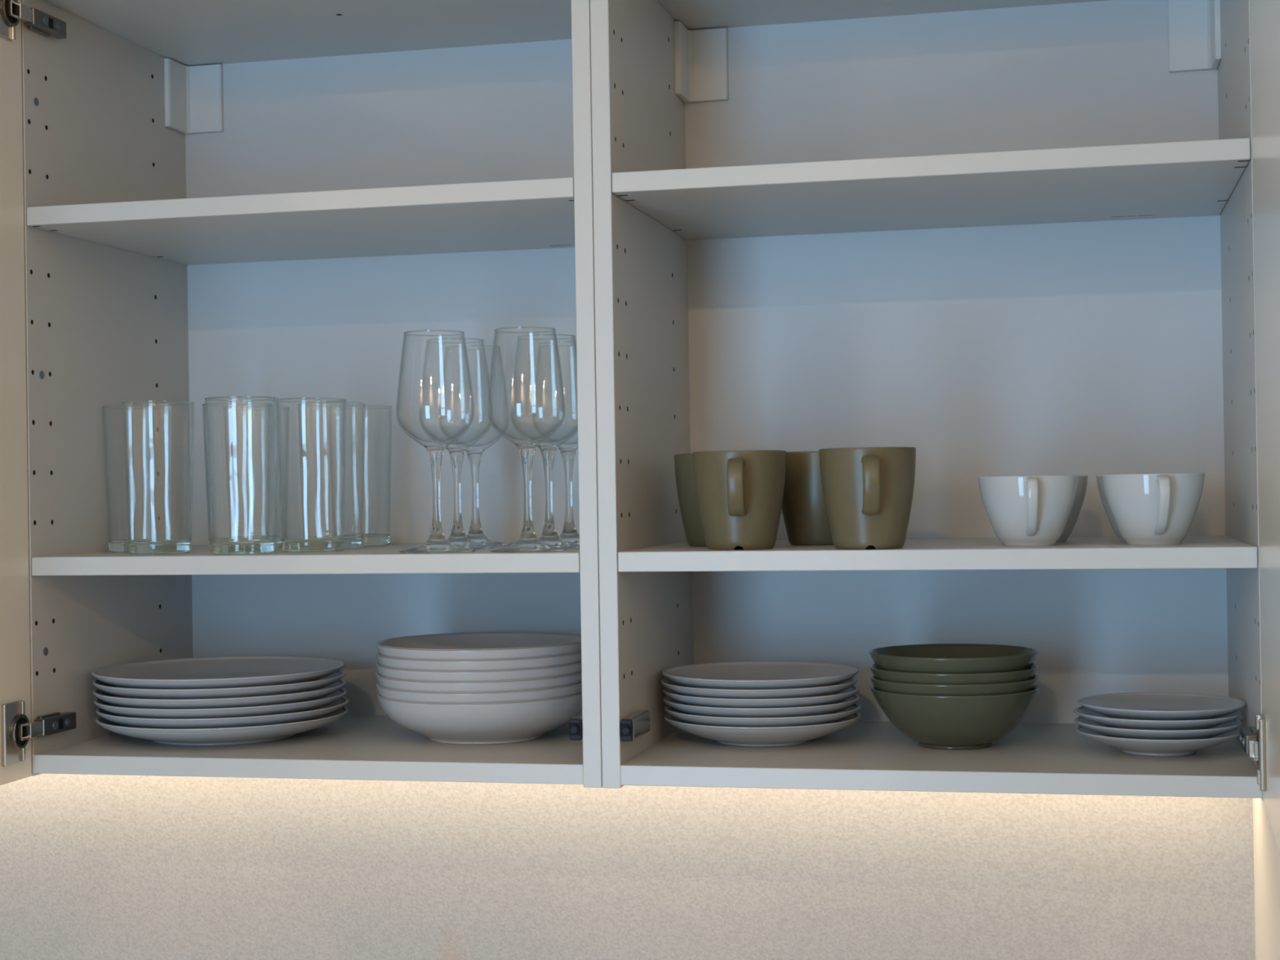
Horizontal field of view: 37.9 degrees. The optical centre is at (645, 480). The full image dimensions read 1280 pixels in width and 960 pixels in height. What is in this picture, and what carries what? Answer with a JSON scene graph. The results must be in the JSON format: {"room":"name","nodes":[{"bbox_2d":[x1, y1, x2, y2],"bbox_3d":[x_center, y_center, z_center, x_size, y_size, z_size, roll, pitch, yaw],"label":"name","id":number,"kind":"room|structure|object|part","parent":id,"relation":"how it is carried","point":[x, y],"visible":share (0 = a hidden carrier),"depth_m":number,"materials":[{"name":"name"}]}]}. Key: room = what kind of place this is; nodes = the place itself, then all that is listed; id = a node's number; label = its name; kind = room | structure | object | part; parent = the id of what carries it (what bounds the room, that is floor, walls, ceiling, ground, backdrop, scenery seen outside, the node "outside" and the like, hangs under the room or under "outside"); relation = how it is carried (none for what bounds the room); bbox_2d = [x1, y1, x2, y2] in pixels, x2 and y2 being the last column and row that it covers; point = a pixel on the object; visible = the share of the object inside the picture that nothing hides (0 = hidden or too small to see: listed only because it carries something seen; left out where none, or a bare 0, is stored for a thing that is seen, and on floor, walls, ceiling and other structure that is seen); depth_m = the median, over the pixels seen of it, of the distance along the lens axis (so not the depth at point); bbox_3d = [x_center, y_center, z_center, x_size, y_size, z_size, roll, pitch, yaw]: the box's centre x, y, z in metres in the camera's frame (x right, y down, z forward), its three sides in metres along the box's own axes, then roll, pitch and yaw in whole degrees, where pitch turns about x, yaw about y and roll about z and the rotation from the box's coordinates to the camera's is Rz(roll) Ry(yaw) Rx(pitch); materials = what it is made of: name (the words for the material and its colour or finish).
{"room":"kitchen","nodes":[
{"label":"kitchen","id":0,"kind":"room"},
{"bbox_2d":[0,773,1255,959],"bbox_3d":[-0.431,0.422,2.245,6.200,2.540,0.100,-1,0,13],"label":"wall","id":1,"kind":"structure","parent":0,"point":[93,867],"depth_m":2.11,"materials":[{"name":"plaster"}]},
{"bbox_2d":[0,0,602,787],"bbox_3d":[-0.367,-0.110,1.671,0.600,0.798,0.950,-1,0,13],"label":"upper cabinet","id":2,"kind":"object","parent":1,"relation":"attached to","point":[102,101],"visible":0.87,"depth_m":2.10,"materials":[{"name":"white laminate"}]},
{"bbox_2d":[0,0,19,26],"bbox_3d":[-0.622,-0.461,1.826,0.005,0.034,0.034,-1,0,10],"label":"hinge","id":3,"kind":"object","parent":2,"relation":"on","point":[10,9],"depth_m":1.82,"materials":[{"name":"silver metal"}]},
{"bbox_3d":[-0.676,-0.105,1.560,0.018,0.797,0.597,-1,0,10],"label":"door","id":4,"kind":"part","parent":2,"relation":"part of","materials":[{"name":"beige"}]},
{"bbox_2d":[10,714,29,749],"bbox_3d":[-0.611,0.246,1.823,0.005,0.034,0.034,-1,0,10],"label":"hinge","id":5,"kind":"object","parent":2,"relation":"on","point":[20,723],"depth_m":1.82,"materials":[{"name":"silver metal"}]},
{"bbox_3d":[-0.606,-0.461,1.884,0.013,0.021,0.062,-1,0,13],"label":"hinge arm","id":6,"kind":"part","parent":2,"relation":"part of","materials":[{"name":"silver metal"}]},
{"bbox_3d":[-0.595,0.246,1.881,0.013,0.021,0.062,-1,0,13],"label":"hinge arm","id":7,"kind":"part","parent":2,"relation":"part of","materials":[{"name":"silver metal"}]},
{"bbox_3d":[-0.583,-0.105,2.028,0.018,0.798,0.351,-1,0,13],"label":"panel","id":8,"kind":"part","parent":2,"relation":"part of","materials":[{"name":"grey plastic"}]},
{"bbox_2d":[95,706,348,746],"bbox_3d":[-0.445,0.258,1.970,0.260,0.024,0.260,-1,0,20],"label":"dinner plate","id":9,"kind":"object","parent":2,"relation":"on","point":[255,734],"visible":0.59,"depth_m":1.87,"materials":[{"name":"white ceramic"}]},
{"bbox_2d":[95,696,348,728],"bbox_3d":[-0.445,0.249,1.971,0.260,0.024,0.260,-1,0,-6],"label":"dinner plate","id":10,"kind":"object","parent":9,"relation":"on","point":[222,722],"visible":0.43,"depth_m":1.86,"materials":[{"name":"white ceramic"}]},
{"bbox_2d":[93,687,346,719],"bbox_3d":[-0.447,0.239,1.971,0.260,0.024,0.260,-1,0,-42],"label":"dinner plate","id":11,"kind":"object","parent":10,"relation":"on","point":[282,708],"visible":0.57,"depth_m":1.86,"materials":[{"name":"white ceramic"}]},
{"bbox_2d":[92,679,346,709],"bbox_3d":[-0.448,0.229,1.970,0.260,0.024,0.260,-1,0,-26],"label":"dinner plate","id":12,"kind":"object","parent":11,"relation":"on","point":[322,692],"visible":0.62,"depth_m":1.86,"materials":[{"name":"white ceramic"}]},
{"bbox_2d":[92,669,345,699],"bbox_3d":[-0.448,0.219,1.971,0.260,0.024,0.260,-1,0,-35],"label":"dinner plate","id":13,"kind":"object","parent":12,"relation":"on","point":[215,693],"visible":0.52,"depth_m":1.86,"materials":[{"name":"white ceramic"}]},
{"bbox_2d":[91,656,344,688],"bbox_3d":[-0.450,0.210,1.972,0.260,0.024,0.260,-1,0,14],"label":"dinner plate","id":14,"kind":"object","parent":13,"relation":"on","point":[222,672],"visible":0.83,"depth_m":2.03,"materials":[{"name":"white ceramic"}]},
{"bbox_2d":[26,177,574,265],"bbox_3d":[-0.303,-0.267,1.962,0.563,0.019,0.346,-1,0,13],"label":"shelf","id":15,"kind":"object","parent":2,"relation":"attached to","point":[539,213],"visible":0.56,"depth_m":1.87,"materials":[{"name":"white laminate"}]},
{"bbox_2d":[31,542,580,575],"bbox_3d":[-0.297,0.082,1.960,0.563,0.018,0.346,-1,0,13],"label":"shelf","id":16,"kind":"object","parent":2,"relation":"attached to","point":[383,559],"visible":0.65,"depth_m":1.79,"materials":[{"name":"white laminate"}]},
{"bbox_2d":[102,404,172,552],"bbox_3d":[-0.541,-0.001,1.992,0.072,0.155,0.072,-1,0,36],"label":"tumbler","id":17,"kind":"object","parent":16,"relation":"on","point":[114,545],"visible":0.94,"depth_m":1.98,"materials":[{"name":"clear glass"}]},
{"bbox_2d":[121,400,194,554],"bbox_3d":[-0.498,-0.002,1.913,0.072,0.155,0.072,-1,0,-3],"label":"tumbler","id":18,"kind":"object","parent":16,"relation":"on","point":[143,547],"visible":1,"depth_m":1.89,"materials":[{"name":"clear glass"}]},
{"bbox_2d":[202,402,271,551],"bbox_3d":[-0.431,-0.003,1.977,0.072,0.155,0.072,-1,0,37],"label":"tumbler","id":19,"kind":"object","parent":16,"relation":"on","point":[211,540],"visible":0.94,"depth_m":1.97,"materials":[{"name":"clear glass"}]},
{"bbox_2d":[204,395,278,555],"bbox_3d":[-0.401,-0.004,1.857,0.072,0.155,0.072,-1,0,-2],"label":"tumbler","id":20,"kind":"object","parent":16,"relation":"on","point":[260,546],"visible":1,"depth_m":1.83,"materials":[{"name":"clear glass"}]},
{"bbox_2d":[222,405,289,547],"bbox_3d":[-0.429,-0.003,2.061,0.072,0.155,0.072,-1,0,-24],"label":"tumbler","id":21,"kind":"object","parent":16,"relation":"on","point":[278,539],"visible":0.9,"depth_m":2.05,"materials":[{"name":"clear glass"}]},
{"bbox_2d":[274,397,346,551],"bbox_3d":[-0.341,-0.005,1.905,0.072,0.155,0.072,-1,0,-43],"label":"tumbler","id":22,"kind":"object","parent":16,"relation":"on","point":[300,544],"visible":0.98,"depth_m":1.88,"materials":[{"name":"clear glass"}]},
{"bbox_2d":[297,401,365,548],"bbox_3d":[-0.335,-0.004,1.996,0.072,0.155,0.072,-1,0,30],"label":"tumbler","id":23,"kind":"object","parent":16,"relation":"on","point":[349,541],"visible":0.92,"depth_m":1.99,"materials":[{"name":"clear glass"}]},
{"bbox_2d":[326,404,392,546],"bbox_3d":[-0.317,-0.004,2.079,0.072,0.155,0.072,-1,0,-5],"label":"tumbler","id":24,"kind":"object","parent":16,"relation":"on","point":[369,540],"visible":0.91,"depth_m":2.06,"materials":[{"name":"clear glass"}]},
{"bbox_2d":[395,329,475,553],"bbox_3d":[-0.204,-0.037,1.817,0.076,0.214,0.076,-1,0,3],"label":"wine glass","id":25,"kind":"object","parent":16,"relation":"on","point":[437,542],"visible":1,"depth_m":1.81,"materials":[{"name":"clear glass"}]},
{"bbox_2d":[395,333,474,446],"bbox_3d":[-0.205,-0.088,1.817,0.076,0.110,0.076,-1,0,20],"label":"bowl","id":26,"kind":"object","parent":25,"relation":"on","point":[403,333],"depth_m":1.82,"materials":[{"name":"clear glass"}]},
{"bbox_3d":[-0.203,0.018,1.817,0.075,0.104,0.075,-1,0,20],"label":"stem","id":27,"kind":"part","parent":25,"relation":"part of","materials":[{"name":"clear glass"}]},
{"bbox_2d":[418,337,494,549],"bbox_3d":[-0.194,-0.036,1.914,0.076,0.214,0.076,-1,0,-5],"label":"wine glass","id":28,"kind":"object","parent":16,"relation":"on","point":[458,537],"visible":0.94,"depth_m":1.91,"materials":[{"name":"clear glass"}]},
{"bbox_2d":[418,341,493,447],"bbox_3d":[-0.195,-0.088,1.914,0.076,0.110,0.076,-1,0,27],"label":"bowl","id":29,"kind":"object","parent":28,"relation":"on","point":[426,341],"depth_m":1.91,"materials":[{"name":"clear glass"}]},
{"bbox_3d":[-0.193,0.018,1.914,0.075,0.104,0.075,-1,0,27],"label":"stem","id":30,"kind":"part","parent":28,"relation":"part of","materials":[{"name":"clear glass"}]},
{"bbox_2d":[439,345,510,546],"bbox_3d":[-0.184,-0.036,2.008,0.076,0.214,0.076,-1,0,-42],"label":"wine glass","id":31,"kind":"object","parent":16,"relation":"on","point":[476,535],"visible":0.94,"depth_m":2.00,"materials":[{"name":"clear glass"}]},
{"bbox_2d":[439,347,509,449],"bbox_3d":[-0.185,-0.087,2.009,0.076,0.110,0.076,-1,0,8],"label":"bowl","id":32,"kind":"object","parent":31,"relation":"on","point":[446,348],"depth_m":2.01,"materials":[{"name":"clear glass"}]},
{"bbox_3d":[-0.183,0.018,2.008,0.075,0.104,0.075,-1,0,8],"label":"stem","id":33,"kind":"part","parent":31,"relation":"part of","materials":[{"name":"clear glass"}]},
{"bbox_2d":[487,326,567,552],"bbox_3d":[-0.114,-0.038,1.798,0.076,0.214,0.076,-1,0,13],"label":"wine glass","id":34,"kind":"object","parent":16,"relation":"on","point":[528,541],"visible":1,"depth_m":1.79,"materials":[{"name":"clear glass"}]},
{"bbox_2d":[487,329,565,443],"bbox_3d":[-0.115,-0.090,1.799,0.076,0.110,0.076,-1,0,8],"label":"bowl","id":35,"kind":"object","parent":34,"relation":"on","point":[495,330],"depth_m":1.80,"materials":[{"name":"clear glass"}]},
{"bbox_3d":[-0.114,0.016,1.798,0.075,0.104,0.075,-1,0,8],"label":"stem","id":36,"kind":"part","parent":34,"relation":"part of","materials":[{"name":"clear glass"}]},
{"bbox_2d":[510,333,579,548],"bbox_3d":[-0.099,-0.038,1.885,0.076,0.214,0.076,-1,0,-30],"label":"wine glass","id":37,"kind":"object","parent":16,"relation":"on","point":[549,536],"visible":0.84,"depth_m":1.88,"materials":[{"name":"clear glass"}]},
{"bbox_2d":[510,336,577,444],"bbox_3d":[-0.099,-0.089,1.886,0.076,0.110,0.076,-1,0,44],"label":"bowl","id":38,"kind":"object","parent":37,"relation":"on","point":[518,337],"depth_m":1.88,"materials":[{"name":"clear glass"}]},
{"bbox_3d":[-0.098,0.017,1.885,0.075,0.104,0.075,-1,0,44],"label":"stem","id":39,"kind":"part","parent":37,"relation":"part of","materials":[{"name":"clear glass"}]},
{"bbox_2d":[532,341,579,544],"bbox_3d":[-0.082,-0.038,1.977,0.076,0.214,0.076,-1,0,-29],"label":"wine glass","id":40,"kind":"object","parent":16,"relation":"on","point":[569,534],"visible":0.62,"depth_m":1.97,"materials":[{"name":"clear glass"}]},
{"bbox_2d":[532,344,577,444],"bbox_3d":[-0.083,-0.089,1.978,0.076,0.110,0.076,-1,0,-24],"label":"bowl","id":41,"kind":"object","parent":40,"relation":"on","point":[540,344],"depth_m":1.97,"materials":[{"name":"clear glass"}]},
{"bbox_3d":[-0.081,0.017,1.977,0.075,0.104,0.075,-1,0,-24],"label":"stem","id":42,"kind":"part","parent":40,"relation":"part of","materials":[{"name":"clear glass"}]},
{"bbox_3d":[-0.306,-0.500,1.965,0.564,0.018,0.351,-1,0,13],"label":"panel","id":43,"kind":"part","parent":2,"relation":"part of","materials":[{"name":"grey plastic"}]},
{"bbox_3d":[-0.294,0.278,1.961,0.564,0.018,0.351,-1,0,13],"label":"panel","id":44,"kind":"part","parent":2,"relation":"part of","materials":[{"name":"white laminate"}]},
{"bbox_3d":[-0.261,-0.111,2.132,0.570,0.779,0.004,-1,0,13],"label":"panel","id":45,"kind":"part","parent":2,"relation":"part of","materials":[{"name":"grey"}]},
{"bbox_2d":[377,692,582,744],"bbox_3d":[-0.166,0.242,1.933,0.222,0.048,0.222,-1,0,17],"label":"pasta bowl","id":46,"kind":"object","parent":2,"relation":"on","point":[513,722],"visible":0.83,"depth_m":1.85,"materials":[{"name":"white ceramic"}]},
{"bbox_2d":[376,682,582,702],"bbox_3d":[-0.166,0.232,1.933,0.222,0.048,0.222,-1,0,9],"label":"pasta bowl","id":47,"kind":"object","parent":46,"relation":"on","point":[576,689],"visible":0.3,"depth_m":1.83,"materials":[{"name":"white ceramic"}]},
{"bbox_2d":[375,671,582,692],"bbox_3d":[-0.167,0.221,1.933,0.222,0.048,0.222,-1,0,-6],"label":"pasta bowl","id":48,"kind":"object","parent":47,"relation":"on","point":[572,679],"visible":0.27,"depth_m":1.83,"materials":[{"name":"white ceramic"}]},
{"bbox_2d":[375,662,581,681],"bbox_3d":[-0.167,0.210,1.933,0.228,0.048,0.228,-1,0,-31],"label":"pasta bowl","id":49,"kind":"object","parent":48,"relation":"on","point":[573,668],"visible":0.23,"depth_m":1.83,"materials":[{"name":"white ceramic"}]},
{"bbox_2d":[375,651,581,670],"bbox_3d":[-0.167,0.200,1.933,0.222,0.048,0.222,-1,0,-38],"label":"pasta bowl","id":50,"kind":"object","parent":49,"relation":"on","point":[574,658],"visible":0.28,"depth_m":1.83,"materials":[{"name":"white ceramic"}]},
{"bbox_2d":[376,631,581,659],"bbox_3d":[-0.167,0.189,1.933,0.222,0.048,0.222,-1,0,8],"label":"pasta bowl","id":51,"kind":"object","parent":50,"relation":"on","point":[472,645],"visible":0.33,"depth_m":1.99,"materials":[{"name":"white ceramic"}]},
{"bbox_3d":[-0.016,-0.115,1.898,0.018,0.798,0.351,-1,0,13],"label":"panel","id":52,"kind":"part","parent":2,"relation":"part of","materials":[{"name":"grey plastic"}]},
{"bbox_2d":[1252,798,1279,959],"bbox_3d":[0.620,0.413,1.747,0.060,2.520,0.402,-1,0,13],"label":"wall","id":53,"kind":"structure","parent":0,"point":[1266,855],"depth_m":1.83,"materials":[{"name":"beige paint"}]},
{"bbox_2d":[590,0,1279,855],"bbox_3d":[0.218,-0.120,1.537,0.600,0.798,0.950,-1,0,13],"label":"upper cabinet","id":54,"kind":"object","parent":53,"relation":"attached to","point":[1091,348],"visible":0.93,"depth_m":1.97,"materials":[{"name":"white laminate"}]},
{"bbox_3d":[0.001,-0.115,1.894,0.018,0.798,0.351,-1,0,13],"label":"panel","id":55,"kind":"part","parent":54,"relation":"part of","materials":[{"name":"grey plastic"}]},
{"bbox_2d":[664,711,861,746],"bbox_3d":[0.117,0.248,1.870,0.197,0.026,0.196,-1,0,19],"label":"plate","id":56,"kind":"object","parent":54,"relation":"on","point":[774,736],"visible":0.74,"depth_m":1.80,"materials":[{"name":"white ceramic"}]},
{"bbox_2d":[664,702,861,727],"bbox_3d":[0.117,0.239,1.870,0.197,0.026,0.196,-1,0,-19],"label":"plate","id":57,"kind":"object","parent":56,"relation":"on","point":[839,716],"visible":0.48,"depth_m":1.79,"materials":[{"name":"white ceramic"}]},
{"bbox_2d":[662,693,859,717],"bbox_3d":[0.116,0.230,1.871,0.196,0.026,0.197,-1,0,-36],"label":"plate","id":58,"kind":"object","parent":57,"relation":"on","point":[833,708],"visible":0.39,"depth_m":1.79,"materials":[{"name":"white ceramic"}]},
{"bbox_2d":[662,684,859,708],"bbox_3d":[0.116,0.221,1.870,0.197,0.026,0.196,-1,0,15],"label":"plate","id":59,"kind":"object","parent":58,"relation":"on","point":[847,693],"visible":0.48,"depth_m":1.79,"materials":[{"name":"white ceramic"}]},
{"bbox_2d":[660,676,857,698],"bbox_3d":[0.114,0.212,1.870,0.197,0.026,0.196,-1,0,-30],"label":"plate","id":60,"kind":"object","parent":59,"relation":"on","point":[834,689],"visible":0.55,"depth_m":1.79,"materials":[{"name":"white ceramic"}]},
{"bbox_2d":[662,661,858,689],"bbox_3d":[0.115,0.203,1.871,0.197,0.026,0.196,-1,0,14],"label":"plate","id":61,"kind":"object","parent":60,"relation":"on","point":[741,675],"visible":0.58,"depth_m":1.93,"materials":[{"name":"white ceramic"}]},
{"bbox_3d":[0.279,-0.510,1.831,0.564,0.018,0.351,-1,0,13],"label":"panel","id":62,"kind":"part","parent":54,"relation":"part of","materials":[{"name":"grey plastic"}]},
{"bbox_2d":[611,137,1250,239],"bbox_3d":[0.282,-0.279,1.828,0.563,0.019,0.346,-1,0,13],"label":"shelf","id":63,"kind":"object","parent":54,"relation":"attached to","point":[1193,178],"visible":1,"depth_m":1.74,"materials":[{"name":"white laminate"}]},
{"bbox_2d":[617,535,1257,572],"bbox_3d":[0.287,0.071,1.826,0.563,0.018,0.346,-1,0,13],"label":"shelf","id":64,"kind":"object","parent":54,"relation":"attached to","point":[1193,551],"visible":0.98,"depth_m":1.67,"materials":[{"name":"white laminate"}]},
{"bbox_2d":[674,453,706,546],"bbox_3d":[0.068,0.020,1.865,0.088,0.092,0.104,-1,0,-42],"label":"mug","id":65,"kind":"object","parent":64,"relation":"on","point":[683,463],"visible":0.28,"depth_m":1.83,"materials":[{"name":"green ceramic"}]},
{"bbox_2d":[692,449,786,550],"bbox_3d":[0.083,0.019,1.745,0.088,0.092,0.104,-1,0,41],"label":"mug","id":66,"kind":"object","parent":64,"relation":"on","point":[740,494],"visible":1,"depth_m":1.72,"materials":[{"name":"green ceramic"}]},
{"bbox_3d":[0.082,0.007,1.698,0.016,0.053,0.030,-1,0,6],"label":"handle","id":67,"kind":"part","parent":66,"relation":"part of","materials":[{"name":"green ceramic"}]},
{"bbox_2d":[781,451,833,545],"bbox_3d":[0.174,0.018,1.853,0.088,0.092,0.104,-1,0,8],"label":"mug","id":68,"kind":"object","parent":64,"relation":"on","point":[803,507],"visible":0.48,"depth_m":1.81,"materials":[{"name":"green ceramic"}]},
{"bbox_2d":[818,446,915,549],"bbox_3d":[0.202,0.017,1.692,0.088,0.092,0.112,-1,0,4],"label":"mug","id":69,"kind":"object","parent":64,"relation":"on","point":[868,492],"visible":1,"depth_m":1.67,"materials":[{"name":"green ceramic"}]},
{"bbox_3d":[0.199,0.004,1.651,0.016,0.053,0.030,-1,0,4],"label":"handle","id":70,"kind":"part","parent":69,"relation":"part of","materials":[{"name":"green ceramic"}]},
{"bbox_2d":[977,475,1078,546],"bbox_3d":[0.351,0.028,1.718,0.095,0.064,0.091,-1,0,-40],"label":"tea cup","id":71,"kind":"object","parent":64,"relation":"on","point":[1021,510],"visible":1,"depth_m":1.69,"materials":[{"name":"grey ceramic"}]},
{"bbox_3d":[0.346,0.024,1.673,0.011,0.053,0.036,-1,0,8],"label":"handle","id":72,"kind":"part","parent":71,"relation":"part of","materials":[{"name":"grey ceramic"}]},
{"bbox_2d":[1057,475,1088,542],"bbox_3d":[0.386,0.028,1.828,0.091,0.064,0.095,-1,0,-19],"label":"tea cup","id":73,"kind":"object","parent":64,"relation":"on","point":[1082,479],"visible":0.2,"depth_m":1.80,"materials":[{"name":"grey ceramic"}]},
{"bbox_2d":[1096,475,1124,541],"bbox_3d":[0.483,0.027,1.800,0.095,0.064,0.091,-1,0,-45],"label":"tea cup","id":74,"kind":"object","parent":64,"relation":"on","point":[1099,479],"visible":0.14,"depth_m":1.79,"materials":[{"name":"grey ceramic"}]},
{"bbox_2d":[1101,472,1204,545],"bbox_3d":[0.462,0.026,1.693,0.091,0.064,0.095,-1,0,-36],"label":"tea cup","id":75,"kind":"object","parent":64,"relation":"on","point":[1145,508],"visible":1,"depth_m":1.66,"materials":[{"name":"grey ceramic"}]},
{"bbox_3d":[0.456,0.022,1.649,0.011,0.053,0.036,-1,0,6],"label":"handle","id":76,"kind":"part","parent":75,"relation":"part of","materials":[{"name":"grey ceramic"}]},
{"bbox_3d":[0.291,0.268,1.827,0.564,0.018,0.351,-1,0,13],"label":"panel","id":77,"kind":"part","parent":54,"relation":"part of","materials":[{"name":"white laminate"}]},
{"bbox_2d":[870,684,1039,749],"bbox_3d":[0.301,0.230,1.819,0.163,0.056,0.162,-1,0,39],"label":"bowl","id":78,"kind":"object","parent":54,"relation":"on","point":[933,722],"visible":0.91,"depth_m":1.76,"materials":[{"name":"green ceramic"}]},
{"bbox_2d":[870,674,1039,695],"bbox_3d":[0.301,0.219,1.819,0.163,0.056,0.162,-1,0,4],"label":"bowl","id":79,"kind":"object","parent":78,"relation":"on","point":[879,685],"visible":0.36,"depth_m":1.75,"materials":[{"name":"green ceramic"}]},
{"bbox_2d":[869,663,1038,684],"bbox_3d":[0.301,0.209,1.820,0.162,0.056,0.163,-1,0,36],"label":"bowl","id":80,"kind":"object","parent":79,"relation":"on","point":[880,674],"visible":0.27,"depth_m":1.75,"materials":[{"name":"green ceramic"}]},
{"bbox_2d":[869,643,1038,673],"bbox_3d":[0.300,0.195,1.820,0.163,0.056,0.162,-1,0,-24],"label":"bowl","id":81,"kind":"object","parent":80,"relation":"on","point":[952,658],"visible":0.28,"depth_m":1.78,"materials":[{"name":"green ceramic"}]},
{"bbox_3d":[0.323,-0.121,1.998,0.570,0.779,0.004,-1,0,13],"label":"panel","id":82,"kind":"part","parent":54,"relation":"part of","materials":[{"name":"grey"}]},
{"bbox_2d":[1074,724,1239,756],"bbox_3d":[0.481,0.244,1.752,0.152,0.021,0.152,-1,0,-32],"label":"saucer","id":83,"kind":"object","parent":54,"relation":"on","point":[1156,748],"visible":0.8,"depth_m":1.70,"materials":[{"name":"white ceramic"}]},
{"bbox_2d":[1074,715,1242,739],"bbox_3d":[0.481,0.235,1.751,0.152,0.021,0.152,-1,0,34],"label":"saucer","id":84,"kind":"object","parent":83,"relation":"on","point":[1233,724],"visible":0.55,"depth_m":1.69,"materials":[{"name":"white ceramic"}]},
{"bbox_2d":[1073,706,1242,729],"bbox_3d":[0.480,0.227,1.751,0.152,0.021,0.152,-1,0,-23],"label":"saucer","id":85,"kind":"object","parent":84,"relation":"on","point":[1082,711],"visible":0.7,"depth_m":1.69,"materials":[{"name":"white ceramic"}]},
{"bbox_2d":[1077,692,1245,719],"bbox_3d":[0.483,0.218,1.751,0.152,0.021,0.152,-1,0,0],"label":"saucer","id":86,"kind":"object","parent":85,"relation":"on","point":[1136,705],"visible":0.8,"depth_m":1.78,"materials":[{"name":"white ceramic"}]},
{"bbox_3d":[0.568,-0.124,1.764,0.018,0.798,0.351,-1,0,13],"label":"panel","id":87,"kind":"part","parent":54,"relation":"part of","materials":[{"name":"grey plastic"}]},
{"bbox_3d":[0.526,0.227,1.624,0.013,0.021,0.062,-1,0,13],"label":"hinge arm","id":88,"kind":"part","parent":54,"relation":"part of","materials":[{"name":"silver metal"}]},
{"bbox_2d":[1256,729,1259,770],"bbox_3d":[0.515,0.227,1.565,0.005,0.034,0.034,-1,0,16],"label":"hinge","id":89,"kind":"object","parent":54,"relation":"on","point":[1258,731],"depth_m":1.56,"materials":[{"name":"silver metal"}]},
{"bbox_3d":[0.448,-0.125,1.303,0.018,0.797,0.597,-1,0,16],"label":"door","id":90,"kind":"part","parent":54,"relation":"part of","materials":[{"name":"beige"}]}
]}

